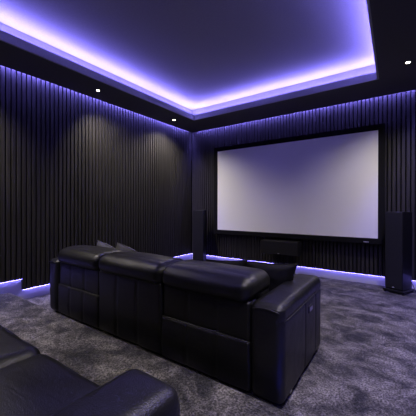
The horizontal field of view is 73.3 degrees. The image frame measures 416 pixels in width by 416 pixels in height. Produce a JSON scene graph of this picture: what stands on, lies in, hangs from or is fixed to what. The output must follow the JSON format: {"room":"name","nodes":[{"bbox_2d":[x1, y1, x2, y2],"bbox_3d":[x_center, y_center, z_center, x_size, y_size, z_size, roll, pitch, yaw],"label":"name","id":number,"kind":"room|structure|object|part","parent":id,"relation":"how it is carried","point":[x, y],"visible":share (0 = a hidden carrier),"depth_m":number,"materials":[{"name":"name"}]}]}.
{"room":"home theater","nodes":[
{"label":"home theater","id":0,"kind":"room"},
{"bbox_2d":[0,65,191,289],"bbox_3d":[-2.061,-0.389,3.339,0.130,2.985,5.905,0,0,35],"label":"wall","id":1,"kind":"structure","parent":0,"point":[76,168],"depth_m":3.72,"materials":[{"name":"black wood"}]},
{"bbox_2d":[0,254,190,299],"bbox_3d":[-2.003,0.929,3.361,0.006,0.249,5.805,0,0,35],"label":"baseboard","id":2,"kind":"structure","parent":1,"relation":"attached to","point":[13,287],"depth_m":3.22,"materials":[{"name":"paint"}]},
{"bbox_2d":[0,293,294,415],"bbox_3d":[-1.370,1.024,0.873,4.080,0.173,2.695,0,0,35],"label":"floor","id":3,"kind":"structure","parent":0,"point":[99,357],"depth_m":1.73,"materials":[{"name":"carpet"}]},
{"bbox_2d":[0,325,179,415],"bbox_3d":[-1.266,0.595,1.008,2.466,0.685,0.932,0,0,35],"label":"reclining sofa","id":4,"kind":"object","parent":3,"relation":"on","point":[32,383],"visible":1,"depth_m":0.77,"materials":[{"name":"leather"}]},
{"bbox_3d":[-1.123,0.641,1.097,0.734,0.210,0.620,0,0,35],"label":"seat","id":5,"kind":"part","parent":4,"relation":"part of","materials":[{"name":"black leather"}]},
{"bbox_3d":[-0.577,0.640,0.712,0.621,0.213,0.617,0,0,35],"label":"seat","id":6,"kind":"part","parent":4,"relation":"part of","materials":[{"name":"black leather"}]},
{"bbox_3d":[-0.356,0.655,0.335,0.191,0.550,0.841,0,0,35],"label":"armrest","id":7,"kind":"part","parent":4,"relation":"part of","materials":[{"name":"black leather"}]},
{"bbox_2d":[0,0,415,132],"bbox_3d":[-0.407,-1.692,2.234,4.080,0.367,5.995,0,0,35],"label":"ceiling","id":8,"kind":"structure","parent":0,"point":[202,65],"depth_m":3.04,"materials":[{"name":"paint"}]},
{"bbox_2d":[26,259,415,415],"bbox_3d":[0.341,1.083,3.315,4.080,0.050,3.370,0,0,35],"label":"floor","id":9,"kind":"structure","parent":0,"point":[363,363],"depth_m":1.99,"materials":[{"name":"carpet"}]},
{"bbox_2d":[49,245,320,404],"bbox_3d":[-0.377,0.716,2.478,2.467,0.685,0.876,0,0,35],"label":"reclining sofa","id":10,"kind":"object","parent":9,"relation":"on","point":[223,322],"visible":0.98,"depth_m":1.80,"materials":[{"name":"leather"}]},
{"bbox_3d":[-1.314,0.771,3.134,0.178,0.550,0.840,0,0,35],"label":"armrest","id":11,"kind":"part","parent":10,"relation":"part of","materials":[{"name":"black leather"}]},
{"bbox_3d":[-1.166,0.641,2.618,0.663,0.241,0.131,0,0,35],"label":"panel","id":12,"kind":"part","parent":10,"relation":"part of","materials":[{"name":"black leather"}]},
{"bbox_2d":[97,240,115,248],"bbox_3d":[-1.100,0.541,3.059,0.379,0.378,0.192,0,0,17],"label":"cushion","id":13,"kind":"object","parent":10,"relation":"on","point":[99,243],"visible":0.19,"depth_m":3.01,"materials":[{"name":"grey fabric"}]},
{"bbox_2d":[116,242,136,251],"bbox_3d":[-0.832,0.542,2.885,0.378,0.378,0.190,0,0,16],"label":"cushion","id":14,"kind":"object","parent":10,"relation":"on","point":[119,246],"visible":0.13,"depth_m":2.83,"materials":[{"name":"grey fabric"}]},
{"bbox_3d":[-0.594,0.778,2.209,0.735,0.509,0.144,0,0,35],"label":"panel","id":15,"kind":"part","parent":10,"relation":"part of","materials":[{"name":"black leather"}]},
{"bbox_3d":[-0.009,0.644,1.808,0.680,0.241,0.126,0,0,35],"label":"panel","id":16,"kind":"part","parent":10,"relation":"part of","materials":[{"name":"black leather"}]},
{"bbox_2d":[206,259,247,266],"bbox_3d":[0.176,0.540,2.257,0.388,0.297,0.160,0,0,24],"label":"cushion","id":17,"kind":"object","parent":10,"relation":"on","point":[238,262],"visible":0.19,"depth_m":2.18,"materials":[{"name":"black fabric"}]},
{"bbox_3d":[0.074,0.618,1.927,0.691,0.309,0.230,0,0,35],"label":"backrest","id":18,"kind":"part","parent":10,"relation":"part of","materials":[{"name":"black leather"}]},
{"bbox_2d":[246,261,296,291],"bbox_3d":[0.468,0.539,2.056,0.434,0.328,0.172,0,0,42],"label":"cushion","id":19,"kind":"object","parent":10,"relation":"on","point":[278,274],"visible":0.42,"depth_m":1.96,"materials":[{"name":"black fabric"}]},
{"bbox_3d":[0.543,0.776,1.833,0.206,0.552,0.841,0,0,35],"label":"armrest","id":20,"kind":"part","parent":10,"relation":"part of","materials":[{"name":"black leather"}]},
{"bbox_2d":[193,210,205,260],"bbox_3d":[-0.156,0.547,5.192,0.244,1.012,0.279,0,0,12],"label":"tower speaker","id":21,"kind":"object","parent":9,"relation":"on","point":[199,216],"visible":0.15,"depth_m":5.06},
{"bbox_2d":[383,212,413,295],"bbox_3d":[2.415,0.555,3.546,0.279,1.012,0.244,0,0,-32],"label":"tower speaker","id":22,"kind":"object","parent":9,"relation":"on","point":[398,225],"visible":1,"depth_m":3.46},
{"bbox_2d":[385,212,401,290],"bbox_3d":[2.307,0.529,3.478,0.013,0.949,0.192,0,0,-32],"label":"grille","id":23,"kind":"object","parent":22,"relation":"attached to","point":[393,220],"depth_m":3.47,"materials":[{"name":"black fabric"}]},
{"bbox_2d":[191,90,415,279],"bbox_3d":[1.279,-0.386,4.647,4.100,2.985,0.130,0,0,35],"label":"wall","id":24,"kind":"structure","parent":0,"point":[397,111],"depth_m":4.19,"materials":[{"name":"black wood"}]},
{"bbox_2d":[261,239,301,256],"bbox_3d":[1.175,0.625,4.472,0.600,0.213,0.276,0,0,35],"label":"speaker","id":25,"kind":"object","parent":24,"relation":"attached to","point":[268,246],"visible":1,"depth_m":4.34},
{"bbox_2d":[214,123,384,244],"bbox_3d":[1.253,-0.321,4.531,2.731,1.616,0.086,0,0,35],"label":"projection screen","id":26,"kind":"object","parent":24,"relation":"attached to","point":[330,185],"visible":1,"depth_m":4.32,"materials":[{"name":"fabric"}]},
{"bbox_2d":[191,253,415,289],"bbox_3d":[1.255,0.994,4.619,3.888,0.126,0.006,0,0,35],"label":"baseboard","id":27,"kind":"structure","parent":24,"relation":"attached to","point":[377,280],"depth_m":4.15,"materials":[{"name":"paint"}]}
]}

